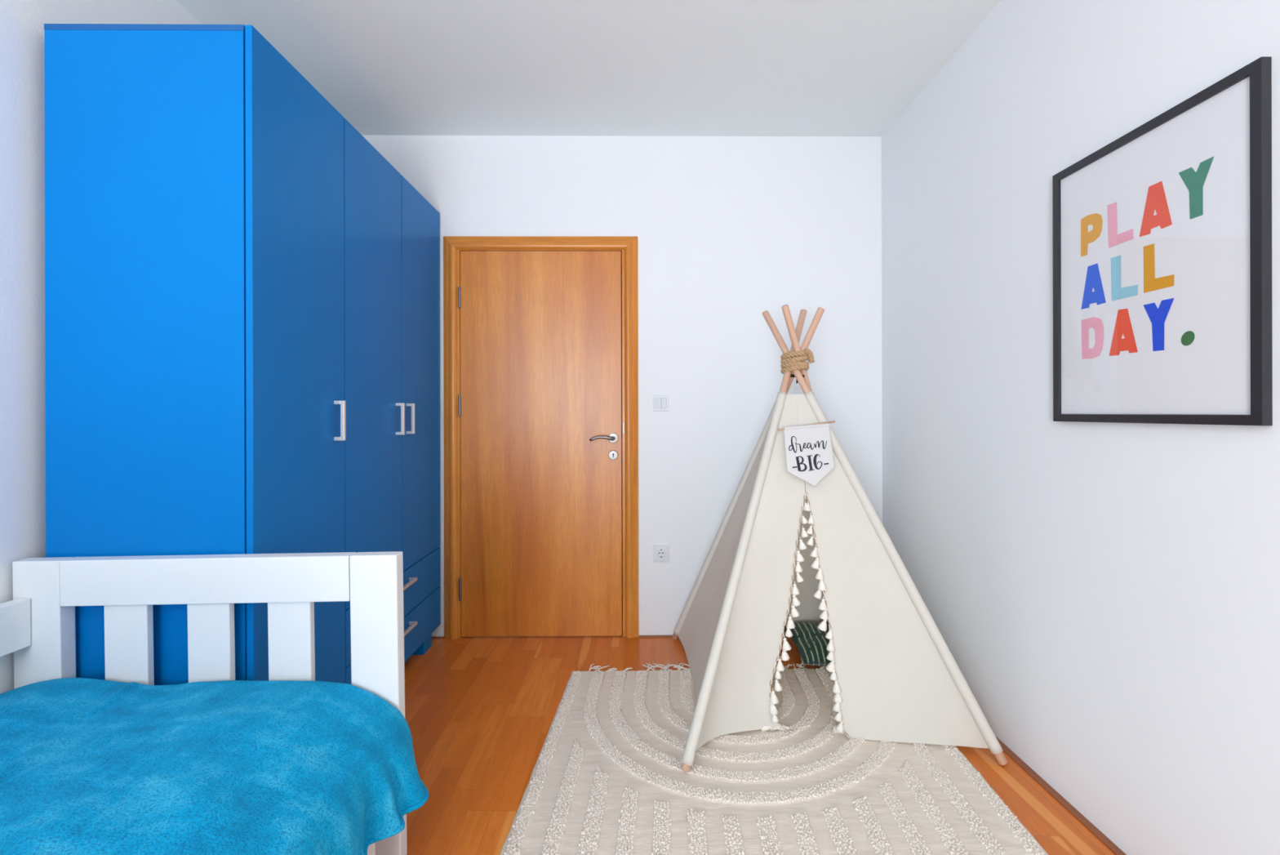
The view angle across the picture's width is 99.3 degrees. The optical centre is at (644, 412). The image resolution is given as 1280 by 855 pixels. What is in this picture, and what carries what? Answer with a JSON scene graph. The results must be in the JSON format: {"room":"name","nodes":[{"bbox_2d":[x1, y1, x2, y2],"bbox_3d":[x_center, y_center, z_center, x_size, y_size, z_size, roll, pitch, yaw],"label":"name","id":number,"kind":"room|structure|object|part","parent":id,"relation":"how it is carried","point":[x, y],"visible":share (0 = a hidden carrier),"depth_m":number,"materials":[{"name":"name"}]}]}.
{"room":"children's room","nodes":[
{"label":"children's room","id":0,"kind":"room"},
{"bbox_2d":[0,0,201,693],"bbox_3d":[-1.645,-0.132,0.209,0.100,2.572,5.450,0,0,-1],"label":"wall","id":1,"kind":"structure","parent":0,"point":[22,72],"depth_m":1.41,"materials":[{"name":"white paint"}]},
{"bbox_2d":[175,0,1001,136],"bbox_3d":[-0.173,-1.462,0.223,3.050,0.080,5.450,0,0,-1],"label":"ceiling","id":2,"kind":"structure","parent":0,"point":[595,68],"depth_m":2.19,"materials":[{"name":"white paint"}]},
{"bbox_2d":[362,135,882,635],"bbox_3d":[-0.196,-0.136,2.873,2.850,2.572,0.150,0,0,-1],"label":"wall","id":3,"kind":"structure","parent":0,"point":[730,231],"depth_m":2.80,"materials":[{"name":"white paint"}]},
{"bbox_2d":[431,635,444,638],"bbox_3d":[-1.320,1.151,2.780,0.594,0.005,0.014,0,0,-1],"label":"trim","id":4,"kind":"structure","parent":3,"relation":"attached to","point":[433,637],"depth_m":2.78,"materials":[{"name":"wood"}]},
{"bbox_2d":[443,235,638,639],"bbox_3d":[-0.527,0.125,2.811,0.992,2.052,0.167,0,0,-1],"label":"door","id":5,"kind":"structure","parent":3,"relation":"in","point":[540,332],"depth_m":2.78,"materials":[{"name":"brown wood"}]},
{"bbox_3d":[-0.212,0.131,2.755,0.129,0.030,0.049,0,0,-1],"label":"handle","id":6,"kind":"part","parent":5,"relation":"part of","materials":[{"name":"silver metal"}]},
{"bbox_2d":[653,395,668,410],"bbox_3d":[0.087,-0.048,2.795,0.080,0.080,0.012,0,0,-1],"label":"light switch","id":7,"kind":"object","parent":3,"relation":"attached to","point":[660,402],"visible":1,"depth_m":2.79,"materials":[{"name":"white plastic"}]},
{"bbox_2d":[653,544,669,561],"bbox_3d":[0.087,0.723,2.796,0.083,0.083,0.010,0,0,-1],"label":"power outlet","id":8,"kind":"object","parent":3,"relation":"attached to","point":[660,552],"visible":1,"depth_m":2.79,"materials":[{"name":"white plastic"}]},
{"bbox_2d":[639,634,786,637],"bbox_3d":[0.592,1.146,2.794,1.234,0.005,0.024,0,0,-1],"label":"trim","id":9,"kind":"structure","parent":3,"relation":"attached to","point":[665,635],"depth_m":2.78,"materials":[{"name":"wood"}]},
{"bbox_2d":[404,633,1115,854],"bbox_3d":[-0.166,1.190,0.223,3.050,0.080,5.450,0,0,-1],"label":"floor","id":10,"kind":"structure","parent":0,"point":[480,712],"depth_m":1.94,"materials":[{"name":"brown wood"}]},
{"bbox_2d":[0,551,407,854],"bbox_3d":[-1.097,0.684,0.402,0.965,0.950,2.026,-1,0,-1],"label":"bed","id":11,"kind":"object","parent":10,"relation":"on","point":[37,624],"visible":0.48,"depth_m":1.38,"materials":[{"name":"white paint"}]},
{"bbox_3d":[-1.549,0.527,0.397,0.032,0.120,1.945,-1,0,-1],"label":"guard rail","id":12,"kind":"part","parent":11,"relation":"part of","materials":[{"name":"white paint"}]},
{"bbox_3d":[-1.529,0.770,1.391,0.118,0.790,0.040,-1,0,-1],"label":"footboard post","id":13,"kind":"part","parent":11,"relation":"part of","materials":[{"name":"white paint"}]},
{"bbox_3d":[-1.111,0.426,1.395,0.725,0.116,0.040,-1,0,-1],"label":"rail","id":14,"kind":"part","parent":11,"relation":"part of","materials":[{"name":"white paint"}]},
{"bbox_3d":[-0.621,1.029,0.375,0.020,0.185,1.762,-1,0,-1],"label":"drawer","id":15,"kind":"part","parent":11,"relation":"part of","materials":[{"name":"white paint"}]},
{"bbox_3d":[-0.683,0.757,1.399,0.120,0.790,0.040,-1,0,-1],"label":"footboard post","id":16,"kind":"part","parent":11,"relation":"part of","materials":[{"name":"white paint"}]},
{"bbox_3d":[-1.095,0.808,0.398,0.905,0.160,1.927,0,0,-1],"label":"mattress","id":17,"kind":"object","parent":11,"relation":"on","visible":0},
{"bbox_2d":[0,677,429,854],"bbox_3d":[-1.050,0.793,0.762,1.087,0.275,1.227,0,0,-1],"label":"blanket","id":18,"kind":"object","parent":17,"relation":"on","point":[88,766],"visible":1,"depth_m":1.07,"materials":[{"name":"blue fabric"}]},
{"bbox_2d":[44,23,440,684],"bbox_3d":[-1.288,0.068,2.101,0.574,2.171,1.349,0,0,-1],"label":"wardrobe","id":19,"kind":"object","parent":10,"relation":"on","point":[242,291],"visible":0.68,"depth_m":1.43,"materials":[{"name":"blue paint"}]},
{"bbox_3d":[-1.318,-1.010,2.100,0.519,0.016,1.349,0,0,-1],"label":"panel","id":20,"kind":"part","parent":19,"relation":"part of","materials":[{"name":"blue paint"}]},
{"bbox_3d":[-1.039,0.030,1.652,0.018,2.095,0.446,0,0,-1],"label":"door","id":21,"kind":"part","parent":19,"relation":"part of","materials":[{"name":"blue paint"}]},
{"bbox_3d":[-1.015,0.027,1.814,0.034,0.133,0.012,0,0,-1],"label":"handle","id":22,"kind":"part","parent":19,"relation":"part of","materials":[{"name":"silver metal"}]},
{"bbox_3d":[-1.044,-0.168,2.104,0.018,1.700,0.450,0,0,-1],"label":"door","id":23,"kind":"part","parent":19,"relation":"part of","materials":[{"name":"blue paint"}]},
{"bbox_3d":[-1.043,0.982,2.328,0.018,0.194,0.898,0,0,-1],"label":"drawer","id":24,"kind":"part","parent":19,"relation":"part of","materials":[{"name":"blue paint"}]},
{"bbox_3d":[-1.044,0.784,2.328,0.018,0.194,0.898,0,0,-1],"label":"drawer","id":25,"kind":"part","parent":19,"relation":"part of","materials":[{"name":"blue paint"}]},
{"bbox_3d":[-1.019,0.027,2.273,0.034,0.133,0.012,0,0,-1],"label":"handle","id":26,"kind":"part","parent":19,"relation":"part of","materials":[{"name":"silver metal"}]},
{"bbox_3d":[-1.018,0.735,2.326,0.034,0.012,0.156,0,0,-1],"label":"handle","id":27,"kind":"part","parent":19,"relation":"part of","materials":[{"name":"silver metal"}]},
{"bbox_3d":[-1.020,0.027,2.376,0.034,0.133,0.012,0,0,-1],"label":"handle","id":28,"kind":"part","parent":19,"relation":"part of","materials":[{"name":"silver metal"}]},
{"bbox_3d":[-1.018,0.928,2.326,0.034,0.012,0.156,0,0,-1],"label":"handle","id":29,"kind":"part","parent":19,"relation":"part of","materials":[{"name":"silver metal"}]},
{"bbox_3d":[-1.048,-0.168,2.555,0.018,1.700,0.444,0,0,-1],"label":"door","id":30,"kind":"part","parent":19,"relation":"part of","materials":[{"name":"blue paint"}]},
{"bbox_2d":[499,662,1048,854],"bbox_3d":[0.335,1.141,1.387,1.425,0.015,2.299,0,0,3],"label":"rug","id":31,"kind":"object","parent":10,"relation":"on","point":[607,777],"visible":0.72,"depth_m":1.65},
{"bbox_2d":[671,304,1007,771],"bbox_3d":[0.658,0.350,2.246,1.097,1.596,1.140,0,0,-1],"label":"tent","id":32,"kind":"object","parent":31,"relation":"on","point":[788,549],"visible":0.98,"depth_m":1.98,"materials":[{"name":"beige fabric"}]},
{"bbox_3d":[0.359,0.529,2.237,0.466,1.204,1.029,0,0,-1],"label":"panel","id":33,"kind":"part","parent":32,"relation":"part of","materials":[{"name":"fabric"}]},
{"bbox_3d":[0.547,0.721,1.982,0.203,0.835,0.068,0,0,-33],"label":"braided trim","id":34,"kind":"part","parent":32,"relation":"part of","materials":[{"name":"fabric"}]},
{"bbox_3d":[0.672,0.522,2.535,1.019,1.192,0.450,0,0,-1],"label":"panel","id":35,"kind":"part","parent":32,"relation":"part of","materials":[{"name":"fabric"}]},
{"bbox_2d":[777,420,835,485],"bbox_3d":[0.642,0.155,2.095,0.230,0.245,0.092,0,0,-5],"label":"pennant banner","id":36,"kind":"object","parent":32,"relation":"hanging from","point":[809,453],"visible":1,"depth_m":2.10,"materials":[{"name":"white fabric"}]},
{"bbox_3d":[0.663,0.722,1.978,0.019,0.838,0.194,0,0,-31],"label":"braided trim","id":37,"kind":"part","parent":32,"relation":"part of","materials":[{"name":"fabric"}]},
{"bbox_2d":[784,621,831,665],"bbox_3d":[0.887,1.081,2.554,0.440,0.120,0.300,0,0,-1],"label":"cushion","id":38,"kind":"object","parent":10,"relation":"on","point":[811,642],"visible":0.41,"depth_m":2.50,"materials":[{"name":"green fabric"}]},
{"bbox_2d":[881,0,1279,854],"bbox_3d":[1.305,-0.139,0.238,0.100,2.572,5.450,0,0,-1],"label":"wall","id":39,"kind":"structure","parent":0,"point":[1106,595],"depth_m":1.59,"materials":[{"name":"white paint"}]},
{"bbox_2d":[995,736,1126,854],"bbox_3d":[1.247,1.144,0.237,0.024,0.005,5.150,0,0,-1],"label":"trim","id":40,"kind":"structure","parent":39,"relation":"attached to","point":[1103,837],"depth_m":1.59,"materials":[{"name":"wood"}]},
{"bbox_2d":[1052,57,1272,425],"bbox_3d":[1.233,-0.340,1.352,0.020,0.732,0.545,0,0,-1],"label":"framed poster","id":41,"kind":"object","parent":39,"relation":"attached to","point":[1162,233],"visible":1,"depth_m":1.26,"materials":[{"name":"white paper"}]}
]}

